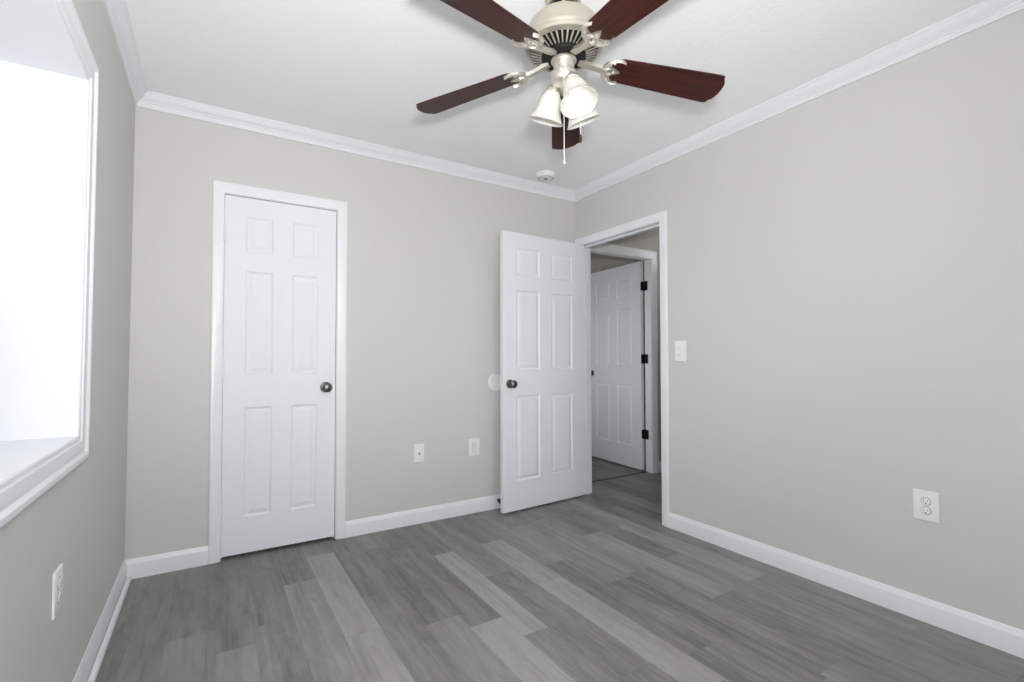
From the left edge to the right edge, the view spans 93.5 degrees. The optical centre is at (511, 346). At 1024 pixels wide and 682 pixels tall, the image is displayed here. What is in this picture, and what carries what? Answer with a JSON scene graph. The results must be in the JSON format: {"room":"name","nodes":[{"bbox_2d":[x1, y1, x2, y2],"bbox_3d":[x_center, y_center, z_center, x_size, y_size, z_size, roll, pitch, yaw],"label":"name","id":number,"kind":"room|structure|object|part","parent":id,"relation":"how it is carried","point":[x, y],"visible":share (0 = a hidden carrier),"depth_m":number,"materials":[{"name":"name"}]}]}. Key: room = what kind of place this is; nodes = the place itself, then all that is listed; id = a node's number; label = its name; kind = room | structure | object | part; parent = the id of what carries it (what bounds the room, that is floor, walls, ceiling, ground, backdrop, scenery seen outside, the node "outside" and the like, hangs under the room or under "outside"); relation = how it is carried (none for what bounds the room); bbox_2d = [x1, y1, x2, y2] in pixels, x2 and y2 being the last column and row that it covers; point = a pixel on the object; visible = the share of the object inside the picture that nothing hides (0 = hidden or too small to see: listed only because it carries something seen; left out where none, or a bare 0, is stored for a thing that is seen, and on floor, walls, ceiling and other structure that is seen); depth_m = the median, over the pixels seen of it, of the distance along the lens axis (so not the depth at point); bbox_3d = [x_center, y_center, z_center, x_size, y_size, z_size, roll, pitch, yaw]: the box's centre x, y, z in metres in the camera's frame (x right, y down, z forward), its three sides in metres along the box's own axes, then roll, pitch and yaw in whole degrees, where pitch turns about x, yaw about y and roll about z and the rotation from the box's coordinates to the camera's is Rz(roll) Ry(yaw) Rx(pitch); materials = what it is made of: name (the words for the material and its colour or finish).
{"room":"empty bedroom","nodes":[
{"label":"empty bedroom","id":0,"kind":"room"},
{"bbox_2d":[0,0,134,681],"bbox_3d":[-1.080,-0.110,0.823,0.276,2.494,3.710,1,-2,-32],"label":"wall","id":1,"kind":"structure","parent":0,"point":[78,523],"depth_m":1.73,"materials":[{"name":"grey paint"}]},
{"bbox_2d":[0,0,98,528],"bbox_3d":[-1.132,-0.298,0.932,0.288,1.294,1.391,1,-2,-32],"label":"window","id":2,"kind":"structure","parent":1,"relation":"in","point":[49,70],"depth_m":1.46,"materials":[{"name":"white glass"}]},
{"bbox_3d":[-1.143,0.273,0.911,0.260,0.016,1.222,1,-2,-32],"label":"sill","id":3,"kind":"part","parent":2,"relation":"part of","materials":[{"name":"white paint"}]},
{"bbox_2d":[52,563,62,619],"bbox_3d":[-1.259,0.677,1.337,0.009,0.122,0.087,1,-2,-32],"label":"wall outlet","id":4,"kind":"object","parent":1,"relation":"attached to","point":[57,577],"visible":1,"depth_m":1.32,"materials":[{"name":"white plastic"}]},
{"bbox_2d":[57,591,61,603],"bbox_3d":[-1.257,0.696,1.338,0.005,0.036,0.036,1,-2,-32],"label":"receptacle","id":5,"kind":"object","parent":4,"relation":"attached to","point":[59,593],"depth_m":1.33,"materials":[{"name":"white plastic"}]},
{"bbox_2d":[58,577,61,589],"bbox_3d":[-1.257,0.657,1.339,0.005,0.036,0.036,1,-2,-32],"label":"receptacle","id":6,"kind":"object","parent":4,"relation":"attached to","point":[59,578],"depth_m":1.34,"materials":[{"name":"white plastic"}]},
{"bbox_2d":[73,560,130,681],"bbox_3d":[-1.039,1.092,0.973,0.011,0.098,3.450,1,-2,-32],"label":"baseboard","id":7,"kind":"structure","parent":1,"relation":"attached to","point":[83,672],"depth_m":1.86,"materials":[{"name":"white paint"}]},
{"bbox_2d":[104,0,147,105],"bbox_3d":[-1.012,-1.316,1.047,0.056,0.071,3.450,1,-2,-32],"label":"crown molding","id":8,"kind":"structure","parent":1,"relation":"attached to","point":[118,11],"depth_m":2.06,"materials":[{"name":"white paint"}]},
{"bbox_2d":[124,106,574,559],"bbox_3d":[-0.805,-0.054,3.241,3.282,2.494,0.100,1,-2,-32],"label":"wall","id":9,"kind":"structure","parent":0,"point":[423,246],"depth_m":3.09,"materials":[{"name":"grey paint"}]},
{"bbox_2d":[220,195,335,556],"bbox_3d":[-1.348,0.156,2.819,0.608,2.014,0.102,1,-2,-32],"label":"door","id":10,"kind":"structure","parent":9,"relation":"in","point":[278,363],"depth_m":2.82,"materials":[{"name":"white paint"}]},
{"bbox_3d":[-1.128,0.247,2.934,0.065,0.065,0.066,1,-2,-32],"label":"knob","id":11,"kind":"part","parent":10,"relation":"part of","materials":[{"name":"grey metal"}]},
{"bbox_2d":[208,180,347,563],"bbox_3d":[-1.372,0.134,2.873,0.724,2.102,0.115,1,-2,-32],"label":"door frame","id":12,"kind":"structure","parent":9,"relation":"attached to","point":[220,189],"depth_m":2.73,"materials":[{"name":"white paint"}]},
{"bbox_2d":[125,494,499,578],"bbox_3d":[-0.711,1.143,3.204,2.936,0.098,0.014,1,-2,-32],"label":"baseboard","id":13,"kind":"structure","parent":9,"relation":"attached to","point":[156,564],"depth_m":3.07,"materials":[{"name":"white paint"}]},
{"bbox_2d":[137,91,573,201],"bbox_3d":[-0.698,-1.266,3.245,2.922,0.071,0.056,1,-2,-32],"label":"crown molding","id":14,"kind":"structure","parent":9,"relation":"attached to","point":[151,100],"depth_m":2.99,"materials":[{"name":"white paint"}]},
{"bbox_2d":[414,444,423,462],"bbox_3d":[-0.628,0.722,3.267,0.071,0.124,0.013,1,-2,-32],"label":"cable jack","id":15,"kind":"object","parent":9,"relation":"attached to","point":[418,448],"visible":1,"depth_m":3.27,"materials":[{"name":"white plastic"}]},
{"bbox_2d":[469,438,479,456],"bbox_3d":[-0.273,0.728,3.492,0.086,0.126,0.009,1,-2,-32],"label":"wall outlet","id":16,"kind":"object","parent":9,"relation":"attached to","point":[474,444],"visible":1,"depth_m":3.49,"materials":[{"name":"white plastic"}]},
{"bbox_2d":[488,374,499,390],"bbox_3d":[-0.122,0.266,3.598,0.129,0.129,0.008,1,-2,-32],"label":"protector","id":17,"kind":"object","parent":9,"relation":"attached to","point":[494,380],"visible":0.82,"depth_m":3.59,"materials":[{"name":"white plastic"}]},
{"bbox_2d":[126,0,983,189],"bbox_3d":[0.171,-1.399,1.708,3.282,0.120,3.830,1,-2,-32],"label":"ceiling","id":18,"kind":"structure","parent":0,"point":[354,69],"depth_m":2.23,"materials":[{"name":"paint"}]},
{"bbox_2d":[536,170,554,181],"bbox_3d":[0.253,-1.275,3.612,0.142,0.040,0.142,1,-2,-32],"label":"smoke detector","id":19,"kind":"object","parent":18,"relation":"attached to","point":[546,175],"visible":1,"depth_m":3.57,"materials":[{"name":"white plastic"}]},
{"bbox_2d":[416,0,724,163],"bbox_3d":[0.208,-1.002,1.762,1.246,0.671,1.211,1,-2,-32],"label":"ceiling fan","id":20,"kind":"object","parent":18,"relation":"hanging from","point":[565,37],"visible":1,"depth_m":1.77,"materials":[{"name":"brown wood"}]},
{"bbox_3d":[-0.182,-1.038,1.981,0.470,0.006,0.143,-5,8,25],"label":"blade","id":21,"kind":"part","parent":20,"relation":"part of","materials":[{"name":"brown wood"}]},
{"bbox_3d":[-0.091,-1.049,1.501,0.143,0.006,0.470,14,13,42],"label":"blade","id":22,"kind":"part","parent":20,"relation":"part of","materials":[{"name":"brown wood"}]},
{"bbox_3d":[0.133,-0.923,1.874,0.137,0.146,0.131,1,-2,-32],"label":"lamp shade","id":23,"kind":"part","parent":20,"relation":"part of","materials":[{"name":"white glass"}]},
{"bbox_2d":[546,85,560,93],"bbox_3d":[0.158,-0.992,1.845,0.056,0.055,0.056,1,-2,-32],"label":"socket","id":24,"kind":"object","parent":20,"relation":"attached to","point":[551,89],"depth_m":1.82,"materials":[{"name":"silver metal"}]},
{"bbox_3d":[0.194,-1.102,1.806,0.258,0.018,0.258,1,-2,-32],"label":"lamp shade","id":25,"kind":"part","parent":20,"relation":"part of","materials":[{"name":"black metal"}]},
{"bbox_3d":[0.190,-0.845,1.760,0.004,0.338,0.003,1,-2,-32],"label":"pull chain","id":26,"kind":"part","parent":20,"relation":"part of","materials":[{"name":"silver metal"}]},
{"bbox_2d":[530,29,597,71],"bbox_3d":[0.194,-1.095,1.806,0.252,0.018,0.252,1,-2,-32],"label":"vent grille","id":27,"kind":"object","parent":20,"relation":"attached to","point":[561,41],"depth_m":1.74,"materials":[{"name":"silver metal"}]},
{"bbox_3d":[0.246,-1.033,2.216,0.143,0.006,0.470,-12,-7,6],"label":"blade","id":28,"kind":"part","parent":20,"relation":"part of","materials":[{"name":"brown wood"}]},
{"bbox_2d":[564,70,578,80],"bbox_3d":[0.219,-0.983,1.754,0.057,0.055,0.056,1,-2,-32],"label":"socket","id":29,"kind":"object","parent":20,"relation":"attached to","point":[569,75],"depth_m":1.73,"materials":[{"name":"silver metal"}]},
{"bbox_3d":[0.228,-0.935,1.736,0.044,0.069,0.045,0,-1,16],"label":"bulb","id":30,"kind":"part","parent":20,"relation":"part of","materials":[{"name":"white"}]},
{"bbox_3d":[0.237,-0.915,1.717,0.136,0.146,0.131,1,-2,-32],"label":"lamp shade","id":31,"kind":"part","parent":20,"relation":"part of","materials":[{"name":"white glass"}]},
{"bbox_3d":[0.273,-0.910,1.855,0.134,0.148,0.137,1,-2,-32],"label":"lamp shade","id":32,"kind":"part","parent":20,"relation":"part of","materials":[{"name":"white glass"}]},
{"bbox_3d":[0.394,-1.051,1.440,0.143,0.006,0.470,14,-4,-29],"label":"blade","id":33,"kind":"part","parent":20,"relation":"part of","materials":[{"name":"brown wood"}]},
{"bbox_3d":[0.602,-1.042,1.882,0.469,0.006,0.143,4,-14,-11],"label":"blade","id":34,"kind":"part","parent":20,"relation":"part of","materials":[{"name":"brown wood"}]},
{"bbox_2d":[95,456,1023,681],"bbox_3d":[0.571,1.218,3.370,5.340,0.050,5.890,1,-2,-32],"label":"floor","id":35,"kind":"structure","parent":0,"point":[592,587],"depth_m":2.11,"materials":[{"name":"grey plastic"}]},
{"bbox_2d":[592,471,646,481],"bbox_3d":[0.972,1.216,4.492,0.820,0.004,0.025,1,-2,-32],"label":"threshold","id":36,"kind":"object","parent":35,"relation":"on","point":[645,471],"visible":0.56,"depth_m":4.51,"materials":[{"name":"grey wood"}]},
{"bbox_2d":[591,253,645,464],"bbox_3d":[0.134,-0.010,5.244,2.080,2.494,2.300,1,-2,-32],"label":"wall","id":37,"kind":"structure","parent":0,"point":[599,262],"depth_m":5.37,"materials":[{"name":"paint"}]},
{"bbox_2d":[591,261,648,469],"bbox_3d":[1.105,0.190,5.090,0.168,2.056,0.883,1,-1,-28],"label":"door","id":38,"kind":"structure","parent":37,"relation":"in","point":[618,358],"depth_m":5.04,"materials":[{"name":"white paint"}]},
{"bbox_2d":[608,228,660,461],"bbox_3d":[1.446,-0.023,4.789,2.178,2.494,0.075,1,-2,-32],"label":"wall","id":39,"kind":"structure","parent":0,"point":[647,240],"depth_m":4.73,"materials":[{"name":"paint"}]},
{"bbox_2d":[591,243,658,472],"bbox_3d":[0.988,0.139,4.489,0.988,2.158,0.090,1,-2,-32],"label":"door frame","id":40,"kind":"structure","parent":39,"relation":"attached to","point":[649,258],"depth_m":4.69,"materials":[{"name":"white paint"}]},
{"bbox_2d":[575,9,1023,629],"bbox_3d":[1.554,-0.076,2.471,0.100,2.494,3.710,1,-2,-32],"label":"wall","id":41,"kind":"structure","parent":0,"point":[845,265],"depth_m":2.23,"materials":[{"name":"grey paint"}]},
{"bbox_2d":[500,230,584,513],"bbox_3d":[0.259,0.177,3.679,0.820,2.024,0.141,1,-2,-36],"label":"door","id":42,"kind":"structure","parent":41,"relation":"in","point":[542,440],"depth_m":3.64,"materials":[{"name":"white paint"}]},
{"bbox_3d":[0.003,0.267,3.444,0.065,0.065,0.066,1,-2,-36],"label":"knob","id":43,"kind":"part","parent":42,"relation":"part of","materials":[{"name":"grey metal"}]},
{"bbox_2d":[575,210,669,526],"bbox_3d":[0.830,0.148,3.624,0.130,2.100,0.944,1,-2,-32],"label":"door frame","id":44,"kind":"structure","parent":41,"relation":"attached to","point":[658,220],"depth_m":3.40,"materials":[{"name":"white paint"}]},
{"bbox_2d":[675,341,685,361],"bbox_3d":[1.085,0.029,3.112,0.013,0.134,0.087,1,-2,-32],"label":"light switch","id":45,"kind":"object","parent":41,"relation":"attached to","point":[680,346],"visible":1,"depth_m":3.11,"materials":[{"name":"white plastic"}]},
{"bbox_2d":[574,0,1023,201],"bbox_3d":[1.417,-1.286,2.567,0.056,0.071,3.450,1,-2,-32],"label":"crown molding","id":46,"kind":"structure","parent":41,"relation":"attached to","point":[986,12],"depth_m":2.34,"materials":[{"name":"white paint"}]},
{"bbox_2d":[668,512,1023,658],"bbox_3d":[1.694,1.113,2.116,0.014,0.098,2.488,1,-2,-32],"label":"baseboard","id":47,"kind":"structure","parent":41,"relation":"attached to","point":[1003,637],"depth_m":2.20,"materials":[{"name":"white paint"}]},
{"bbox_2d":[913,488,939,523],"bbox_3d":[1.751,0.673,2.038,0.009,0.127,0.089,1,-2,-32],"label":"wall outlet","id":48,"kind":"object","parent":41,"relation":"attached to","point":[926,504],"visible":1,"depth_m":2.03,"materials":[{"name":"white plastic"}]},
{"bbox_2d":[921,506,930,514],"bbox_3d":[1.750,0.693,2.036,0.005,0.036,0.036,1,-2,-32],"label":"receptacle","id":49,"kind":"object","parent":48,"relation":"attached to","point":[925,510],"depth_m":2.03,"materials":[{"name":"white plastic"}]},
{"bbox_2d":[921,497,930,505],"bbox_3d":[1.750,0.654,2.037,0.005,0.036,0.036,1,-2,-32],"label":"receptacle","id":50,"kind":"object","parent":48,"relation":"attached to","point":[925,501],"depth_m":2.04,"materials":[{"name":"white plastic"}]}
]}

